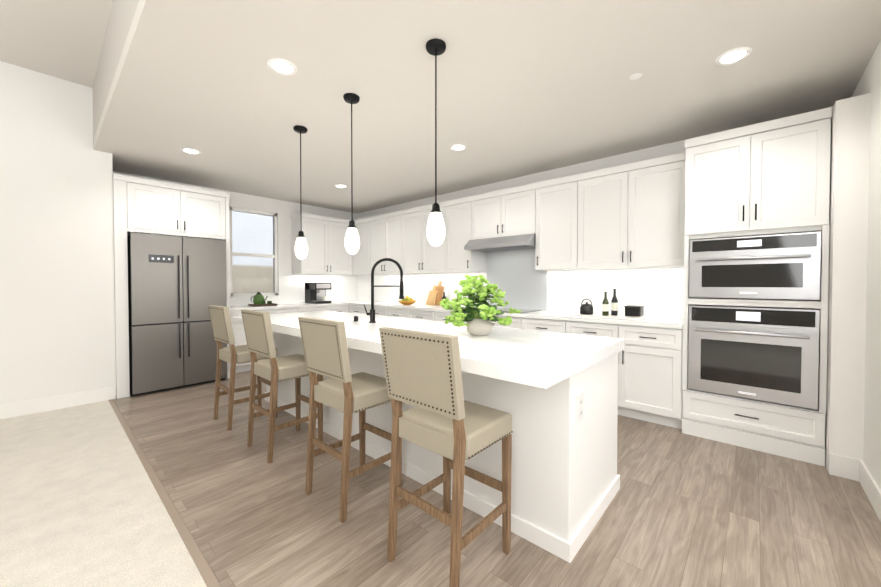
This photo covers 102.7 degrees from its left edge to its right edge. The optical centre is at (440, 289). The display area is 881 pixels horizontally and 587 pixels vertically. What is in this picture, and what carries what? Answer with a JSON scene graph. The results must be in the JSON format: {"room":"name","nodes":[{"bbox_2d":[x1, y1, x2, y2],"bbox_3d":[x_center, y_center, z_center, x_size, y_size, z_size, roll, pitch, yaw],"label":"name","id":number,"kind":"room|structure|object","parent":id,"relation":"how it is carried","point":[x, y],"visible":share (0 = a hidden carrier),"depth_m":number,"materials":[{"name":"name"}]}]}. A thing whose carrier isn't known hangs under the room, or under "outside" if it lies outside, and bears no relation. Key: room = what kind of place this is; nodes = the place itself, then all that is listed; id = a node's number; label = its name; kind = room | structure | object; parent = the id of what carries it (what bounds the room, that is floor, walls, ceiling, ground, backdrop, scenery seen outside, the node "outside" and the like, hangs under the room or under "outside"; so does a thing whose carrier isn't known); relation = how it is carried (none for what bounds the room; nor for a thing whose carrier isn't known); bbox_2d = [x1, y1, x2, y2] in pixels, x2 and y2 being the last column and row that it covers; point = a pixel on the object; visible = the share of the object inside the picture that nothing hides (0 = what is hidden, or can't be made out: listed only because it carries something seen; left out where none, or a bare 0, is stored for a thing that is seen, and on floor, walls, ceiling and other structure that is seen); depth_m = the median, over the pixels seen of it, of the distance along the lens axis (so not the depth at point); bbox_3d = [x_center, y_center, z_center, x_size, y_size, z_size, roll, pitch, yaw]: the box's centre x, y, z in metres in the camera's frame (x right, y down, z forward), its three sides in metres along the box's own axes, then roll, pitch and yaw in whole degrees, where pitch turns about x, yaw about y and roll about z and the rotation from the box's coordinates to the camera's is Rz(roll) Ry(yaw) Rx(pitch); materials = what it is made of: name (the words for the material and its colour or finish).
{"room":"kitchen","nodes":[
{"label":"kitchen","id":0,"kind":"room"},
{"bbox_2d":[0,0,112,87],"bbox_3d":[-1.944,-2.059,-1.977,10.370,0.100,6.180,1,1,42],"label":"ceiling","id":1,"kind":"structure","parent":0,"point":[62,39],"depth_m":2.90,"materials":[{"name":"white paint"}]},
{"bbox_2d":[0,61,115,404],"bbox_3d":[-5.939,-0.422,1.722,0.780,3.300,6.325,1,1,42],"label":"wall","id":2,"kind":"structure","parent":0,"point":[57,314],"depth_m":3.49,"materials":[{"name":"white paint"}]},
{"bbox_2d":[0,400,206,586],"bbox_3d":[-1.973,1.317,-1.839,10.520,0.064,6.260,1,1,42],"label":"floor carpet","id":3,"kind":"object","parent":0,"point":[81,504],"depth_m":1.94,"materials":[{"name":"beige carpet"}]},
{"bbox_2d":[92,0,138,139],"bbox_3d":[0.212,-1.778,0.327,10.220,0.540,0.120,1,1,42],"label":"wall","id":4,"kind":"structure","parent":0,"point":[121,16],"depth_m":2.65,"materials":[{"name":"grey paint"}]},
{"bbox_2d":[113,171,356,297],"bbox_3d":[-2.970,-0.171,5.745,0.150,2.660,4.025,1,1,42],"label":"wall","id":5,"kind":"structure","parent":0,"point":[284,211],"depth_m":5.94,"materials":[{"name":"white paint"}]},
{"bbox_2d":[229,207,278,297],"bbox_3d":[-2.995,-0.574,5.664,0.112,1.390,0.730,1,1,42],"label":"window","id":6,"kind":"structure","parent":5,"relation":"in","point":[253,256],"depth_m":5.66,"materials":[{"name":"white"}]},
{"bbox_2d":[230,274,357,305],"bbox_3d":[-2.522,-0.017,6.129,0.007,0.500,2.520,1,1,42],"label":"backsplash","id":7,"kind":"structure","parent":5,"relation":"attached to","point":[291,286],"depth_m":6.25,"materials":[{"name":"white tile"}]},
{"bbox_2d":[291,212,351,274],"bbox_3d":[-2.099,-0.775,6.298,0.378,1.010,1.000,1,1,42],"label":"upper cabinet","id":8,"kind":"object","parent":5,"relation":"attached to","point":[328,254],"visible":0.81,"depth_m":6.12,"materials":[{"name":"white wood"}]},
{"bbox_2d":[93,0,880,213],"bbox_3d":[1.148,-1.488,2.077,11.150,0.100,3.970,1,1,42],"label":"ceiling","id":9,"kind":"structure","parent":0,"point":[526,87],"depth_m":2.48,"materials":[{"name":"white paint"}]},
{"bbox_2d":[181,148,200,154],"bbox_3d":[-2.641,-1.463,3.728,0.180,0.006,0.180,1,1,42],"label":"recessed light","id":10,"kind":"object","parent":9,"relation":"in","point":[191,151],"visible":1,"depth_m":3.73,"materials":[{"name":"white plastic"}]},
{"bbox_2d":[267,58,296,75],"bbox_3d":[-1.023,-1.439,2.282,0.180,0.006,0.180,1,1,42],"label":"recessed light","id":11,"kind":"object","parent":9,"relation":"in","point":[284,67],"visible":1,"depth_m":2.27,"materials":[{"name":"white plastic"}]},
{"bbox_2d":[293,125,307,258],"bbox_3d":[-1.265,-0.866,3.192,0.120,1.182,0.120,1,1,42],"label":"pendant light","id":12,"kind":"object","parent":9,"relation":"hanging from","point":[301,249],"visible":1,"depth_m":3.17,"materials":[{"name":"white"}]},
{"bbox_2d":[335,184,346,187],"bbox_3d":[-1.434,-1.486,5.077,0.180,0.006,0.180,1,1,42],"label":"recessed light","id":13,"kind":"object","parent":9,"relation":"in","point":[341,186],"visible":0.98,"depth_m":5.08,"materials":[{"name":"white plastic"}]},
{"bbox_2d":[343,93,359,253],"bbox_3d":[-0.668,-0.857,2.659,0.120,1.182,0.120,1,1,42],"label":"pendant light","id":14,"kind":"object","parent":9,"relation":"hanging from","point":[352,242],"visible":1,"depth_m":2.64,"materials":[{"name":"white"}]},
{"bbox_2d":[426,38,445,245],"bbox_3d":[-0.027,-0.847,2.086,0.120,1.182,0.120,1,1,42],"label":"pendant light","id":15,"kind":"object","parent":9,"relation":"hanging from","point":[435,47],"visible":1,"depth_m":2.06,"materials":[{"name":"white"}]},
{"bbox_2d":[450,144,466,150],"bbox_3d":[0.183,-1.462,3.631,0.180,0.006,0.180,1,1,42],"label":"recessed light","id":16,"kind":"object","parent":9,"relation":"in","point":[459,147],"visible":1,"depth_m":3.62,"materials":[{"name":"white plastic"}]},
{"bbox_2d":[629,73,642,79],"bbox_3d":[1.322,-1.441,2.385,0.080,0.004,0.080,1,1,42],"label":"sprinkler","id":17,"kind":"object","parent":9,"relation":"attached to","point":[635,76],"visible":1,"depth_m":2.38,"materials":[{"name":"white"}]},
{"bbox_2d":[715,47,751,65],"bbox_3d":[1.808,-1.437,2.178,0.180,0.006,0.180,1,1,42],"label":"recessed light","id":18,"kind":"object","parent":9,"relation":"in","point":[736,55],"visible":1,"depth_m":2.17,"materials":[{"name":"white plastic"}]},
{"bbox_2d":[113,370,880,586],"bbox_3d":[1.282,1.247,2.386,11.300,0.060,4.300,1,1,42],"label":"floor","id":19,"kind":"structure","parent":0,"point":[684,510],"depth_m":1.89,"materials":[{"name":"brown wood"}]},
{"bbox_2d":[108,399,220,586],"bbox_3d":[0.238,1.277,0.408,10.220,0.067,0.040,1,1,42],"label":"trim","id":20,"kind":"structure","parent":19,"relation":"on","point":[202,565],"depth_m":1.92,"materials":[{"name":"beige wood"}]},
{"bbox_2d":[113,173,230,398],"bbox_3d":[-3.431,-0.042,4.491,0.829,2.445,1.133,1,1,42],"label":"tall cabinet","id":21,"kind":"object","parent":19,"relation":"on","point":[147,206],"visible":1,"depth_m":4.04,"materials":[{"name":"white wood"}]},
{"bbox_2d":[127,233,226,395],"bbox_3d":[-3.373,0.274,4.480,0.886,1.815,0.930,1,1,42],"label":"fridge","id":22,"kind":"object","parent":19,"relation":"on","point":[176,286],"visible":0.94,"depth_m":4.14,"materials":[{"name":"silver metal"}]},
{"bbox_2d":[208,305,277,430],"bbox_3d":[-1.828,0.672,3.278,0.422,1.060,0.460,1,1,42],"label":"bar stool","id":23,"kind":"object","parent":19,"relation":"on","point":[233,355],"visible":0.77,"depth_m":3.12,"materials":[{"name":"beige fabric"}]},
{"bbox_2d":[230,308,265,372],"bbox_3d":[-2.970,0.729,5.175,0.610,0.880,0.498,1,1,42],"label":"base cabinet","id":24,"kind":"object","parent":19,"relation":"on","point":[238,330],"depth_m":4.93,"materials":[{"name":"white wood"}]},
{"bbox_2d":[230,300,361,311],"bbox_3d":[-2.284,0.256,5.923,0.625,0.040,2.538,1,1,42],"label":"countertop","id":25,"kind":"structure","parent":24,"relation":"on","point":[237,308],"depth_m":5.59,"materials":[{"name":"white stone"}]},
{"bbox_2d":[248,291,276,306],"bbox_3d":[-2.696,0.135,5.345,0.220,0.220,0.345,1,1,42],"label":"tray","id":26,"kind":"object","parent":25,"relation":"on","point":[258,299],"visible":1,"depth_m":5.26,"materials":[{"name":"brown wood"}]},
{"bbox_2d":[305,283,331,303],"bbox_3d":[-2.119,0.055,6.106,0.363,0.355,0.300,1,1,42],"label":"coffee machine","id":27,"kind":"object","parent":25,"relation":"on","point":[315,293],"visible":1,"depth_m":6.03,"materials":[{"name":"black plastic"}]},
{"bbox_2d":[241,309,322,462],"bbox_3d":[-1.217,0.681,2.731,0.422,1.060,0.460,1,1,42],"label":"bar stool","id":28,"kind":"object","parent":19,"relation":"on","point":[273,368],"visible":0.88,"depth_m":2.61,"materials":[{"name":"beige fabric"}]},
{"bbox_2d":[266,308,297,313],"bbox_3d":[-2.637,0.723,5.547,0.610,0.880,0.500,1,1,42],"label":"base cabinet","id":29,"kind":"object","parent":19,"relation":"on","point":[271,310],"depth_m":5.34,"materials":[{"name":"white wood"}]},
{"bbox_2d":[298,308,325,312],"bbox_3d":[-2.304,0.717,5.920,0.610,0.880,0.500,1,1,42],"label":"base cabinet","id":30,"kind":"object","parent":19,"relation":"on","point":[299,309],"depth_m":5.69,"materials":[{"name":"white wood"}]},
{"bbox_2d":[326,304,349,312],"bbox_3d":[-1.995,0.711,6.265,0.610,0.880,0.426,1,1,42],"label":"base cabinet","id":31,"kind":"object","parent":19,"relation":"on","point":[337,307],"depth_m":6.11,"materials":[{"name":"white"}]},
{"bbox_2d":[298,317,401,522],"bbox_3d":[-0.531,0.691,2.118,0.422,1.060,0.460,1,1,42],"label":"bar stool","id":32,"kind":"object","parent":19,"relation":"on","point":[346,392],"visible":0.83,"depth_m":1.99,"materials":[{"name":"beige fabric"}]},
{"bbox_2d":[350,304,365,313],"bbox_3d":[-1.226,0.710,6.278,0.560,0.880,0.610,1,1,42],"label":"base cabinet","id":33,"kind":"object","parent":19,"relation":"on","point":[354,308],"depth_m":6.06,"materials":[{"name":"white wood"}]},
{"bbox_2d":[366,308,385,315],"bbox_3d":[-0.831,0.716,5.924,0.500,0.880,0.610,1,1,42],"label":"base cabinet","id":34,"kind":"object","parent":19,"relation":"on","point":[378,311],"depth_m":5.64,"materials":[{"name":"white wood"}]},
{"bbox_2d":[386,308,405,317],"bbox_3d":[-0.458,0.722,5.591,0.500,0.880,0.610,1,1,42],"label":"base cabinet","id":35,"kind":"object","parent":19,"relation":"on","point":[392,312],"depth_m":5.37,"materials":[{"name":"white wood"}]},
{"bbox_2d":[406,308,429,319],"bbox_3d":[-0.086,0.728,5.258,0.500,0.880,0.610,1,1,42],"label":"base cabinet","id":36,"kind":"object","parent":19,"relation":"on","point":[410,313],"depth_m":5.09,"materials":[{"name":"white wood"}]},
{"bbox_2d":[430,312,451,321],"bbox_3d":[0.302,0.734,4.911,0.540,0.880,0.610,1,1,42],"label":"base cabinet","id":37,"kind":"object","parent":19,"relation":"on","point":[434,316],"depth_m":4.79,"materials":[{"name":"white wood"}]},
{"bbox_2d":[265,331,619,562],"bbox_3d":[-0.394,0.779,2.978,3.328,0.855,0.786,1,1,42],"label":"kitchen island","id":38,"kind":"object","parent":19,"relation":"on","point":[565,482],"depth_m":1.80,"materials":[{"name":"white wood"}]},
{"bbox_2d":[233,312,604,390],"bbox_3d":[-0.635,0.324,2.717,3.378,0.065,0.670,1,1,42],"label":"island countertop","id":39,"kind":"structure","parent":38,"relation":"on","point":[527,362],"depth_m":1.78,"materials":[{"name":"white stone"}]},
{"bbox_2d":[363,258,403,322],"bbox_3d":[-0.486,0.006,3.038,0.264,0.557,0.248,1,1,42],"label":"faucet","id":40,"kind":"object","parent":39,"relation":"on","point":[372,313],"visible":1,"depth_m":3.03,"materials":[{"name":"black metal"}]},
{"bbox_2d":[439,274,521,335],"bbox_3d":[0.279,0.097,2.338,0.496,0.399,0.500,1,1,42],"label":"potted plant","id":41,"kind":"object","parent":39,"relation":"on","point":[480,324],"visible":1,"depth_m":2.25,"materials":[{"name":"green plant"}]},
{"bbox_2d":[576,392,583,422],"bbox_3d":[0.663,0.559,1.673,0.009,0.130,0.080,1,1,42],"label":"outlet","id":42,"kind":"object","parent":38,"relation":"attached to","point":[579,405],"visible":1,"depth_m":1.66,"materials":[{"name":"white plastic"}]},
{"bbox_2d":[379,327,512,586],"bbox_3d":[0.035,0.700,1.612,0.422,1.060,0.460,1,1,42],"label":"bar stool","id":43,"kind":"object","parent":19,"relation":"on","point":[447,421],"visible":1,"depth_m":1.49,"materials":[{"name":"beige fabric"}]},
{"bbox_2d":[463,316,517,328],"bbox_3d":[0.809,0.741,4.458,0.820,0.880,0.610,1,1,42],"label":"base cabinet","id":44,"kind":"object","parent":19,"relation":"on","point":[514,324],"depth_m":4.06,"materials":[{"name":"white wood"}]},
{"bbox_2d":[518,316,561,332],"bbox_3d":[1.301,0.749,4.018,0.500,0.880,0.610,1,1,42],"label":"base cabinet","id":45,"kind":"object","parent":19,"relation":"on","point":[538,325],"depth_m":3.80,"materials":[{"name":"white wood"}]},
{"bbox_2d":[562,320,617,337],"bbox_3d":[1.673,0.755,3.685,0.500,0.880,0.610,1,1,42],"label":"base cabinet","id":46,"kind":"object","parent":19,"relation":"on","point":[568,326],"depth_m":3.46,"materials":[{"name":"white wood"}]},
{"bbox_2d":[614,324,682,428],"bbox_3d":[2.045,0.760,3.352,0.498,0.880,0.610,1,1,42],"label":"base cabinet","id":47,"kind":"object","parent":19,"relation":"on","point":[650,362],"depth_m":3.12,"materials":[{"name":"white wood"}]},
{"bbox_2d":[358,301,682,327],"bbox_3d":[0.406,0.276,4.800,4.883,0.040,0.625,1,1,42],"label":"countertop","id":48,"kind":"structure","parent":47,"relation":"on","point":[656,322],"depth_m":3.69,"materials":[{"name":"white stone"}]},
{"bbox_2d":[398,296,415,304],"bbox_3d":[-0.526,0.171,5.581,0.290,0.142,0.290,1,1,42],"label":"fruit bowl","id":49,"kind":"object","parent":48,"relation":"on","point":[406,300],"visible":0.92,"depth_m":5.51,"materials":[{"name":"orange wood"}]},
{"bbox_2d":[426,281,448,304],"bbox_3d":[-0.048,0.054,5.498,0.340,0.375,0.177,1,1,42],"label":"cutting boards","id":50,"kind":"object","parent":48,"relation":"on","point":[435,295],"visible":0.9,"depth_m":5.49,"materials":[{"name":"brown wood"}]},
{"bbox_2d":[496,308,540,312],"bbox_3d":[0.798,0.257,4.452,0.780,0.008,0.490,1,1,42],"label":"cooktop","id":51,"kind":"object","parent":48,"relation":"in","point":[522,310],"visible":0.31,"depth_m":4.32,"materials":[{"name":"black glass"}]},
{"bbox_2d":[570,313,653,319],"bbox_3d":[1.745,0.268,3.606,0.700,0.014,0.400,1,1,42],"label":"serving board","id":52,"kind":"object","parent":48,"relation":"on","point":[619,316],"visible":0.79,"depth_m":3.46,"materials":[{"name":"white stone"}]},
{"bbox_2d":[580,299,593,314],"bbox_3d":[1.546,0.176,3.728,0.136,0.165,0.136,1,1,42],"label":"kettle","id":53,"kind":"object","parent":52,"relation":"on","point":[586,308],"visible":1,"depth_m":3.68,"materials":[{"name":"black metal"}]},
{"bbox_2d":[602,292,608,315],"bbox_3d":[1.669,0.141,3.564,0.059,0.240,0.061,1,1,42],"label":"oil bottle","id":54,"kind":"object","parent":52,"relation":"on","point":[605,304],"depth_m":3.54,"materials":[{"name":"green"}]},
{"bbox_2d":[611,289,617,314],"bbox_3d":[1.774,0.126,3.591,0.059,0.270,0.061,1,1,42],"label":"oil bottle","id":55,"kind":"object","parent":52,"relation":"on","point":[614,306],"depth_m":3.57,"materials":[{"name":"glass"}]},
{"bbox_2d":[624,305,643,316],"bbox_3d":[1.934,0.212,3.516,0.150,0.100,0.150,1,1,42],"label":"toaster","id":56,"kind":"object","parent":52,"relation":"on","point":[633,310],"visible":1,"depth_m":3.46,"materials":[{"name":"black plastic"}]},
{"bbox_2d":[682,107,831,465],"bbox_3d":[2.527,-0.014,2.886,0.820,2.445,0.643,1,1,42],"label":"tall cabinet","id":57,"kind":"object","parent":19,"relation":"on","point":[771,177],"visible":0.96,"depth_m":2.62,"materials":[{"name":"white wood"}]},
{"bbox_2d":[688,305,819,409],"bbox_3d":[2.493,0.479,2.856,0.740,0.690,0.646,1,1,42],"label":"wall oven","id":58,"kind":"object","parent":57,"relation":"in","point":[769,354],"visible":1,"depth_m":2.63,"materials":[{"name":"silver metal"}]},
{"bbox_2d":[689,231,820,299],"bbox_3d":[2.493,-0.171,2.845,0.740,0.470,0.646,1,1,42],"label":"microwave oven","id":59,"kind":"object","parent":57,"relation":"in","point":[781,266],"visible":1,"depth_m":2.62,"materials":[{"name":"silver metal"}]},
{"bbox_2d":[357,106,832,317],"bbox_3d":[0.983,-0.155,4.810,6.990,2.660,0.150,1,1,42],"label":"wall","id":60,"kind":"structure","parent":0,"point":[644,154],"depth_m":4.34,"materials":[{"name":"white paint"}]},
{"bbox_2d":[352,217,367,274],"bbox_3d":[-1.340,-0.779,6.531,0.503,1.010,0.345,1,1,42],"label":"upper cabinet","id":61,"kind":"object","parent":60,"relation":"attached to","point":[359,259],"depth_m":6.37,"materials":[{"name":"white wood"}]},
{"bbox_2d":[368,212,399,274],"bbox_3d":[-0.836,-0.771,6.081,0.849,1.010,0.345,1,1,42],"label":"upper cabinet","id":62,"kind":"object","parent":60,"relation":"attached to","point":[384,229],"depth_m":5.95,"materials":[{"name":"white wood"}]},
{"bbox_2d":[400,202,451,273],"bbox_3d":[-0.169,-0.761,5.484,0.940,1.010,0.345,1,1,42],"label":"upper cabinet","id":63,"kind":"object","parent":60,"relation":"attached to","point":[417,255],"depth_m":5.42,"materials":[{"name":"white wood"}]},
{"bbox_2d":[444,196,485,271],"bbox_3d":[0.355,-0.753,5.016,0.465,1.010,0.345,1,1,42],"label":"upper cabinet","id":64,"kind":"object","parent":60,"relation":"attached to","point":[458,212],"depth_m":4.89,"materials":[{"name":"white wood"}]},
{"bbox_2d":[464,234,535,251],"bbox_3d":[0.819,-0.586,4.492,0.920,0.142,0.508,1,1,42],"label":"range hood","id":65,"kind":"object","parent":60,"relation":"attached to","point":[514,242],"visible":0.79,"depth_m":4.31,"materials":[{"name":"silver metal"}]},
{"bbox_2d":[472,183,535,239],"bbox_3d":[0.875,-0.955,4.548,0.930,0.590,0.345,1,1,42],"label":"upper cabinet","id":66,"kind":"object","parent":60,"relation":"attached to","point":[509,211],"depth_m":4.38,"materials":[{"name":"white wood"}]},
{"bbox_2d":[358,249,683,317],"bbox_3d":[0.381,-0.212,5.238,5.520,0.920,0.012,1,1,42],"label":"backsplash","id":67,"kind":"structure","parent":60,"relation":"attached to","point":[519,279],"depth_m":4.37,"materials":[{"name":"white tile"}]},
{"bbox_2d":[535,174,575,270],"bbox_3d":[1.404,-0.737,4.078,0.490,1.010,0.345,1,1,42],"label":"upper cabinet","id":68,"kind":"object","parent":60,"relation":"attached to","point":[555,249],"depth_m":3.95,"materials":[{"name":"white wood"}]},
{"bbox_2d":[576,152,684,269],"bbox_3d":[1.953,-0.729,3.587,0.983,1.010,0.345,1,1,42],"label":"upper cabinet","id":69,"kind":"object","parent":60,"relation":"attached to","point":[628,215],"depth_m":3.43,"materials":[{"name":"white wood"}]},
{"bbox_2d":[825,40,880,488],"bbox_3d":[2.634,-0.109,2.160,0.295,2.660,1.600,1,1,42],"label":"wall","id":70,"kind":"structure","parent":0,"point":[853,415],"depth_m":2.24,"materials":[{"name":"white paint"}]},
{"bbox_3d":[-1.092,-0.372,-1.220,10.370,3.300,8.700,1,1,42],"label":"wall","id":71,"kind":"structure","parent":0,"visible":0},
{"bbox_2d":[0,386,115,419],"bbox_3d":[-5.643,1.160,1.484,0.015,0.136,6.323,1,1,42],"label":"baseboard","id":72,"kind":"structure","parent":71,"relation":"attached to","point":[27,407],"depth_m":3.50,"materials":[{"name":"white wood"}]},
{"bbox_2d":[855,459,880,521],"bbox_3d":[2.381,1.155,1.918,0.018,0.140,0.870,1,1,42],"label":"baseboard","id":73,"kind":"structure","parent":71,"relation":"attached to","point":[863,475],"depth_m":2.04,"materials":[{"name":"white wood"}]}
]}

